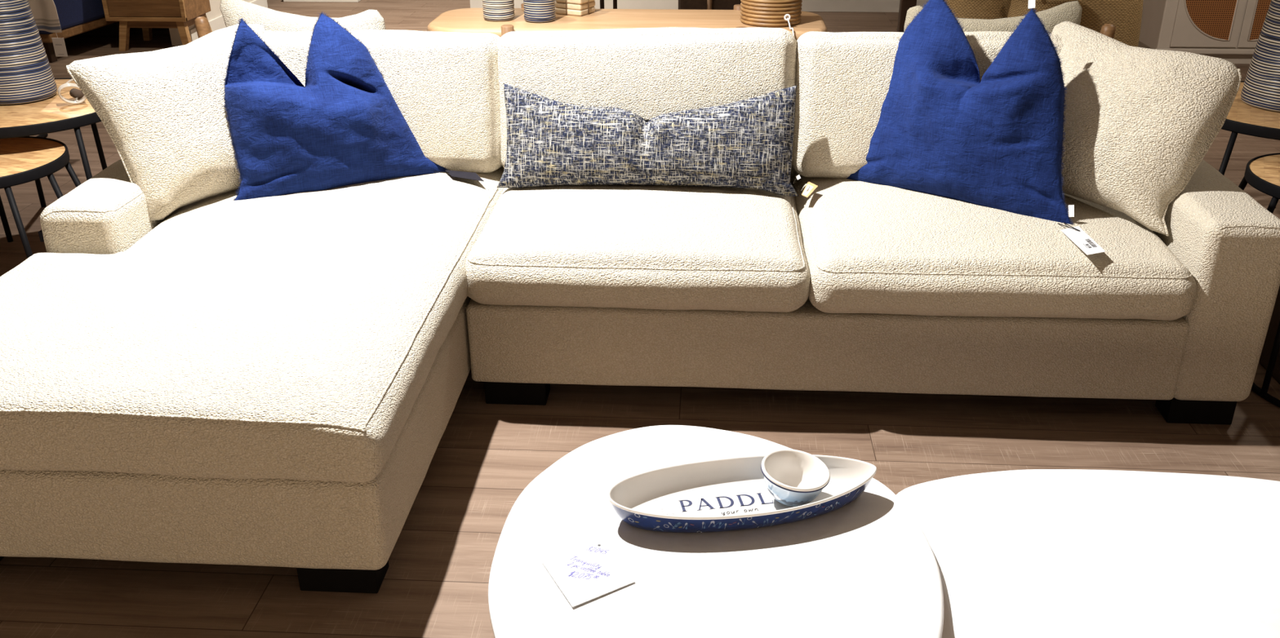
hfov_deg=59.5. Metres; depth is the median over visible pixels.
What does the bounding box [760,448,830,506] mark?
dip bowl
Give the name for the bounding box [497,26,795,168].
cushion
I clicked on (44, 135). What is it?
towel stand
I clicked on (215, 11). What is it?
wall
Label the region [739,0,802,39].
lamp
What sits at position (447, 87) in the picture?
cushion
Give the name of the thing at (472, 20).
console table
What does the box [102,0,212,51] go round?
nightstand
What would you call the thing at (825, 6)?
baseboard
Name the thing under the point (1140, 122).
pillow
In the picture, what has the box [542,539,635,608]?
paper note
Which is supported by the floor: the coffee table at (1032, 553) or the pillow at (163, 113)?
the coffee table at (1032, 553)
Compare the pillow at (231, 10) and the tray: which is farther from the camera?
the pillow at (231, 10)
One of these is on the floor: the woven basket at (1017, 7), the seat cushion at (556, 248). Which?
the woven basket at (1017, 7)
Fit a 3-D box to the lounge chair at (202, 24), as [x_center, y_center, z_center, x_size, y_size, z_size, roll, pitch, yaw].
[-1.366,-0.710,4.358,0.757,0.850,0.404,1,25,3]
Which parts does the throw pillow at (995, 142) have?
tag cord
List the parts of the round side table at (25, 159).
leg, leg, leg, leg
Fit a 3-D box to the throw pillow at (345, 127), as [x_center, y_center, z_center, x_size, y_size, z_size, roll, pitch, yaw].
[-0.900,-0.664,3.470,0.773,0.543,0.238,-7,26,-13]
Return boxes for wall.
[168,0,267,45]
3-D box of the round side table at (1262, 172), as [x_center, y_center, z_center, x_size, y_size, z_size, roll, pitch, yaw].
[2.301,-0.280,3.878,0.665,0.454,0.594,13,29,27]
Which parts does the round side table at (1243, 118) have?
leg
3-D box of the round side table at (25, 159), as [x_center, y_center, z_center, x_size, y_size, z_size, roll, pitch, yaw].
[-2.331,-0.363,4.094,0.692,0.454,0.580,10,27,21]
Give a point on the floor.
(435, 584)
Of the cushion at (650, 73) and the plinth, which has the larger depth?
the plinth
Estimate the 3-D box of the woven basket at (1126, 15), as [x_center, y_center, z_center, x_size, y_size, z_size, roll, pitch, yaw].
[2.147,-1.286,5.388,0.450,0.978,0.450,4,26,8]
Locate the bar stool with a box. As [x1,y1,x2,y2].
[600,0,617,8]
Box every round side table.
[0,77,107,207]
[0,136,80,258]
[1218,80,1279,208]
[1238,152,1279,213]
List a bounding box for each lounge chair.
[194,16,211,38]
[1100,23,1115,38]
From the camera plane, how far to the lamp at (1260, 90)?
4.13 m
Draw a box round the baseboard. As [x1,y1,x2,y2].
[470,0,928,12]
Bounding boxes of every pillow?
[66,23,265,221]
[219,0,385,31]
[222,11,484,200]
[497,83,817,197]
[842,0,1105,255]
[903,0,1082,33]
[1051,21,1241,236]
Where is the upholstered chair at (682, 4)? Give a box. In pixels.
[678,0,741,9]
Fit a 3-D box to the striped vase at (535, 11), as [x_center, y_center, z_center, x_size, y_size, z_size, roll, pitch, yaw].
[-0.427,-1.414,4.707,0.135,0.310,0.135,1,25,3]
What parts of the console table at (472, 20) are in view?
leg, leg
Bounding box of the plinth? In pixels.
[283,0,360,2]
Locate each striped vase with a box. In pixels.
[482,0,515,21]
[523,0,555,22]
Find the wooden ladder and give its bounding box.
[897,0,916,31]
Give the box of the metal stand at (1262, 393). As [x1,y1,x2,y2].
[1251,320,1279,407]
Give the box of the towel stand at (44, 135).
[36,133,48,137]
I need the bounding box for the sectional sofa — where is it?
[0,26,1279,593]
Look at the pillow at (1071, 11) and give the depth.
4.15 m
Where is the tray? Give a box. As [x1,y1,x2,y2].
[607,454,876,533]
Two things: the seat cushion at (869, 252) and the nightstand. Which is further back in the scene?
the nightstand
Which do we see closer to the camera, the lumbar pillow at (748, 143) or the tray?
the tray
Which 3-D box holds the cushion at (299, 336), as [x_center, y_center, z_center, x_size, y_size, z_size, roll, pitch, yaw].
[-1.078,-0.135,3.134,1.214,0.201,1.818,1,25,3]
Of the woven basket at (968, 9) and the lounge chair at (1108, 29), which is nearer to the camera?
the lounge chair at (1108, 29)
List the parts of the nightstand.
case frame, leg, drawer, leg, case frame, case frame, leg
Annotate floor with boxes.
[0,0,1279,637]
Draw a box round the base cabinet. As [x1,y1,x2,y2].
[1137,0,1271,63]
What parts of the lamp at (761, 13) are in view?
cord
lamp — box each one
[0,0,57,105]
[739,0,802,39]
[1240,0,1279,112]
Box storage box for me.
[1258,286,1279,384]
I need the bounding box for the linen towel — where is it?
[27,0,67,56]
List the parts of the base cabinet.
moulding, door, door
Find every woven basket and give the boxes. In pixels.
[944,0,1011,19]
[1007,0,1078,17]
[1078,0,1143,46]
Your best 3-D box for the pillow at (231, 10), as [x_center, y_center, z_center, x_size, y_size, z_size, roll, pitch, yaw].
[-1.311,-1.025,4.383,0.651,0.452,0.143,2,25,5]
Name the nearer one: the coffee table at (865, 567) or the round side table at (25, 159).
the coffee table at (865, 567)
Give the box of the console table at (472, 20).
[426,3,826,43]
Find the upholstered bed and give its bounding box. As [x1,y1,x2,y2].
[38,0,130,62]
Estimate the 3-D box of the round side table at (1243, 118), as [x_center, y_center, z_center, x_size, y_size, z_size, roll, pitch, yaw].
[2.486,-0.563,4.355,0.840,0.556,0.820,1,25,3]
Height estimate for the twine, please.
0.153 m
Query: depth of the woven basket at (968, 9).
5.22 m
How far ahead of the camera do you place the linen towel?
5.38 m
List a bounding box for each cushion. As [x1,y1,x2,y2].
[0,167,505,480]
[262,28,503,173]
[466,178,809,311]
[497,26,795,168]
[791,30,1063,178]
[791,173,1196,321]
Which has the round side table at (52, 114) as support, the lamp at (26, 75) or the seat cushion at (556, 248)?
the lamp at (26, 75)
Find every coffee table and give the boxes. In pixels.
[488,425,943,637]
[896,469,1279,637]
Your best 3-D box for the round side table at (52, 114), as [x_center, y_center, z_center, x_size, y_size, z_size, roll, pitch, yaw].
[-2.392,-0.635,4.452,0.790,0.637,0.813,1,25,3]
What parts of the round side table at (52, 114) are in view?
leg, cable coil, leg, leg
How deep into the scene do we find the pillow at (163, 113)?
3.27 m
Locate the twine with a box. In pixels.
[565,0,589,15]
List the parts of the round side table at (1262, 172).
leg, leg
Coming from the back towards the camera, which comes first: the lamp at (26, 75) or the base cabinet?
the base cabinet
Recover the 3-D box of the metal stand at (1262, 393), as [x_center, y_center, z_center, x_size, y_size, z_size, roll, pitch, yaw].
[2.114,0.011,3.288,0.570,0.430,0.570,1,25,3]

